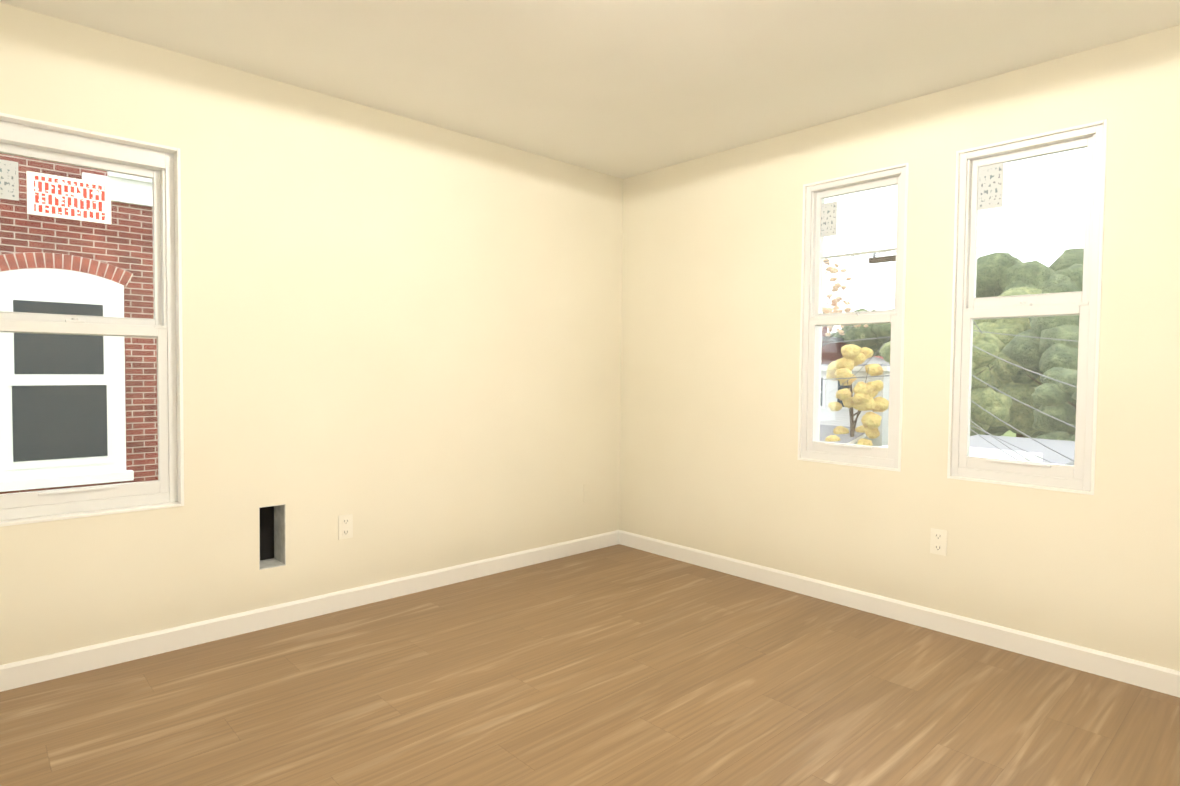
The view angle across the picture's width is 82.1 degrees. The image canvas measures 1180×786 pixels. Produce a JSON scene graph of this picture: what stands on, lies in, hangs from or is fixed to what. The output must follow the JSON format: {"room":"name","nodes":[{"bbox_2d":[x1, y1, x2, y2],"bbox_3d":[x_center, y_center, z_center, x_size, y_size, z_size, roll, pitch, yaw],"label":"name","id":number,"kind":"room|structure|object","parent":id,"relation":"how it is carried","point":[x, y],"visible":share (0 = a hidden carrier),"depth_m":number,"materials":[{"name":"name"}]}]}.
{"room":"empty room","nodes":[
{"label":"empty room","id":0,"kind":"room"},
{"bbox_2d":[0,2,622,664],"bbox_3d":[-1.256,-0.173,3.294,4.170,2.440,0.160,-1,3,-43],"label":"wall","id":1,"kind":"structure","parent":0,"point":[402,338],"depth_m":3.22,"materials":[{"name":"beige paint"}]},
{"bbox_2d":[0,113,183,526],"bbox_3d":[-1.985,-0.261,2.612,0.732,1.504,0.170,-1,3,-43],"label":"window","id":2,"kind":"structure","parent":1,"relation":"in","point":[159,165],"depth_m":2.69,"materials":[{"name":"white plastic"}]},
{"bbox_2d":[0,159,18,200],"bbox_3d":[-2.149,-0.781,2.476,0.096,0.141,0.001,-1,3,-43],"label":"label","id":3,"kind":"object","parent":2,"relation":"attached to","point":[9,183],"visible":1,"depth_m":2.49,"materials":[{"name":"white paper"}]},
{"bbox_2d":[26,171,110,223],"bbox_3d":[-2.003,-0.750,2.614,0.259,0.159,0.001,-1,3,-43],"label":"label","id":4,"kind":"object","parent":2,"relation":"attached to","point":[49,195],"visible":1,"depth_m":2.61,"materials":[{"name":"white paper"}]},
{"bbox_2d":[259,504,285,569],"bbox_3d":[-1.482,0.645,3.112,0.114,0.282,0.149,-1,3,-43],"label":"box","id":5,"kind":"object","parent":1,"relation":"in","point":[272,536],"visible":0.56,"depth_m":3.17,"materials":[{"name":"metal"}]},
{"bbox_2d":[0,530,619,691],"bbox_3d":[-1.208,1.003,3.271,3.850,0.092,0.013,-1,3,-43],"label":"baseboard","id":6,"kind":"structure","parent":1,"relation":"attached to","point":[18,674],"depth_m":3.03,"materials":[{"name":"white paint"}]},
{"bbox_2d":[338,514,352,539],"bbox_3d":[-1.183,0.647,3.282,0.070,0.115,0.009,-1,3,-43],"label":"electrical outlet","id":7,"kind":"object","parent":1,"relation":"attached to","point":[345,526],"visible":1,"depth_m":3.28,"materials":[{"name":"white plastic"}]},
{"bbox_2d":[0,544,1179,785],"bbox_3d":[0.165,1.214,1.800,4.170,0.200,4.370,-1,3,-43],"label":"floor","id":8,"kind":"structure","parent":0,"point":[618,664],"depth_m":2.39,"materials":[{"name":"brown wood"}]},
{"bbox_2d":[0,0,1179,178],"bbox_3d":[0.191,-1.425,1.708,4.170,0.200,4.370,-1,3,-43],"label":"ceiling","id":9,"kind":"structure","parent":0,"point":[623,89],"depth_m":2.71,"materials":[{"name":"paint"}]},
{"bbox_2d":[619,25,1179,670],"bbox_3d":[1.700,-0.136,3.060,0.160,2.440,4.210,-1,3,-43],"label":"wall","id":10,"kind":"structure","parent":0,"point":[711,349],"depth_m":3.13,"materials":[{"name":"beige paint"}]},
{"bbox_2d":[798,163,908,471],"bbox_3d":[1.352,-0.360,3.431,0.170,1.485,0.578,-1,3,-43],"label":"window","id":11,"kind":"structure","parent":10,"relation":"in","point":[812,447],"depth_m":3.43,"materials":[{"name":"white plastic"}]},
{"bbox_2d":[821,201,836,236],"bbox_3d":[1.232,-0.899,3.517,0.001,0.174,0.103,-1,3,-43],"label":"label","id":12,"kind":"object","parent":11,"relation":"attached to","point":[829,219],"visible":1,"depth_m":3.51,"materials":[{"name":"white paper"}]},
{"bbox_2d":[619,530,1179,696],"bbox_3d":[1.575,1.036,3.096,0.013,0.092,4.037,-1,3,-43],"label":"baseboard","id":13,"kind":"structure","parent":10,"relation":"attached to","point":[1135,672],"depth_m":3.07,"materials":[{"name":"white paint"}]},
{"bbox_2d":[930,528,946,555],"bbox_3d":[1.584,0.677,3.082,0.009,0.115,0.070,-1,3,-43],"label":"electrical outlet","id":14,"kind":"object","parent":10,"relation":"attached to","point":[938,541],"visible":1,"depth_m":3.08,"materials":[{"name":"white plastic"}]},
{"bbox_2d":[947,119,1107,494],"bbox_3d":[1.859,-0.336,2.886,0.170,1.495,0.580,-1,3,-43],"label":"window","id":15,"kind":"structure","parent":10,"relation":"in","point":[969,307],"depth_m":2.84,"materials":[{"name":"white plastic"}]},
{"bbox_2d":[977,163,1003,210],"bbox_3d":[1.748,-0.900,2.962,0.001,0.190,0.102,-1,3,-43],"label":"label","id":16,"kind":"object","parent":15,"relation":"attached to","point":[990,185],"visible":1,"depth_m":2.96,"materials":[{"name":"white paper"}]},
{"label":"outside","id":17,"kind":"structure","parent":0,"visible":0},
{"bbox_2d":[1002,430,1025,437],"bbox_3d":[15.062,4.193,25.397,130.000,0.300,130.000,-1,3,-43],"label":"terrain","id":18,"kind":"structure","parent":17,"point":[1008,433],"depth_m":53.18,"materials":[{"name":"green plant"}]},
{"bbox_2d":[0,153,157,493],"bbox_3d":[-7.409,-0.976,7.947,11.500,10.800,6.100,-1,3,-43],"label":"brick house","id":19,"kind":"structure","parent":18,"relation":"on","point":[29,277],"depth_m":6.33,"materials":[{"name":"red brick"}]},
{"bbox_2d":[821,326,845,363],"bbox_3d":[13.250,-0.629,46.324,10.400,7.850,11.000,-1,3,-43],"label":"brick house","id":20,"kind":"structure","parent":18,"relation":"on","point":[828,349],"depth_m":39.91,"materials":[{"name":"red brick"}]},
{"bbox_2d":[822,259,867,345],"bbox_3d":[11.486,-1.824,37.174,5.884,10.849,6.130,-1,3,-43],"label":"tree","id":21,"kind":"object","parent":18,"relation":"on","point":[836,286],"depth_m":36.10,"materials":[{"name":"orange plant"}]},
{"bbox_2d":[820,364,889,445],"bbox_3d":[9.701,1.363,28.142,10.380,5.060,7.860,-1,3,-43],"label":"house","id":22,"kind":"structure","parent":18,"relation":"on","point":[831,416],"depth_m":23.97,"materials":[{"name":"white"}]},
{"bbox_2d":[825,344,888,445],"bbox_3d":[8.873,1.223,22.905,2.069,5.698,2.140,-1,3,-43],"label":"tree","id":23,"kind":"object","parent":18,"relation":"on","point":[848,362],"depth_m":22.38,"materials":[{"name":"yellow plant"}]},
{"bbox_2d":[835,309,893,355],"bbox_3d":[17.938,-0.781,41.131,6.768,8.630,6.722,-1,3,-43],"label":"tree","id":24,"kind":"object","parent":18,"relation":"on","point":[855,334],"depth_m":38.94,"materials":[{"name":"green plant"}]},
{"bbox_2d":[862,356,888,363],"bbox_3d":[15.492,0.958,34.403,5.400,5.550,4.000,-1,3,-43],"label":"house","id":25,"kind":"structure","parent":18,"relation":"on","point":[881,361],"depth_m":32.58,"materials":[{"name":"white"}]},
{"bbox_2d":[877,355,1003,435],"bbox_3d":[19.149,-0.653,36.727,7.962,8.689,7.583,-1,3,-43],"label":"tree","id":26,"kind":"object","parent":18,"relation":"on","point":[999,434],"depth_m":34.23,"materials":[{"name":"green plant"}]},
{"bbox_2d":[879,331,1012,435],"bbox_3d":[13.457,0.776,25.736,4.610,6.489,4.601,-1,3,-43],"label":"tree","id":27,"kind":"object","parent":18,"relation":"on","point":[985,422],"depth_m":24.17,"materials":[{"name":"green leaf"},{"name":"bark"}]},
{"bbox_2d":[821,251,1078,463],"bbox_3d":[5.275,-0.327,33.206,45.557,8.000,53.055,-1,3,-43],"label":"power lines","id":28,"kind":"object","parent":18,"relation":"on","point":[885,258],"depth_m":11.17,"materials":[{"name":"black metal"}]},
{"bbox_2d":[878,435,1074,464],"bbox_3d":[9.689,2.727,16.232,8.500,3.160,3.400,-1,3,-43],"label":"canopy","id":29,"kind":"object","parent":18,"relation":"on","point":[1053,445],"depth_m":16.46,"materials":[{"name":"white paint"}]},
{"bbox_2d":[973,286,1048,437],"bbox_3d":[19.065,-0.239,28.147,6.139,8.461,6.634,-1,3,-43],"label":"tree","id":30,"kind":"object","parent":18,"relation":"on","point":[1022,390],"depth_m":27.16,"materials":[{"name":"green leaf"},{"name":"bark"}]},
{"bbox_2d":[976,252,1082,437],"bbox_3d":[20.171,-1.255,31.502,7.680,10.268,7.500,-1,3,-43],"label":"tree","id":31,"kind":"object","parent":18,"relation":"on","point":[1008,271],"depth_m":29.82,"materials":[{"name":"green plant"}]},
{"bbox_2d":[1001,315,1078,437],"bbox_3d":[18.340,0.367,24.710,5.760,7.499,6.018,-1,3,-43],"label":"tree","id":32,"kind":"object","parent":18,"relation":"on","point":[1038,324],"depth_m":24.20,"materials":[{"name":"green plant"}]},
{"bbox_2d":[1031,367,1077,440],"bbox_3d":[15.317,1.511,20.146,4.210,5.450,4.058,-1,3,-43],"label":"tree","id":33,"kind":"object","parent":18,"relation":"on","point":[1063,430],"depth_m":20.25,"materials":[{"name":"green plant"}]},
{"bbox_2d":[1049,248,1083,272],"bbox_3d":[25.952,-1.907,35.810,8.548,11.388,8.806,-1,3,-43],"label":"tree","id":34,"kind":"object","parent":18,"relation":"on","point":[1071,260],"depth_m":35.01,"materials":[{"name":"green plant"}]}
]}

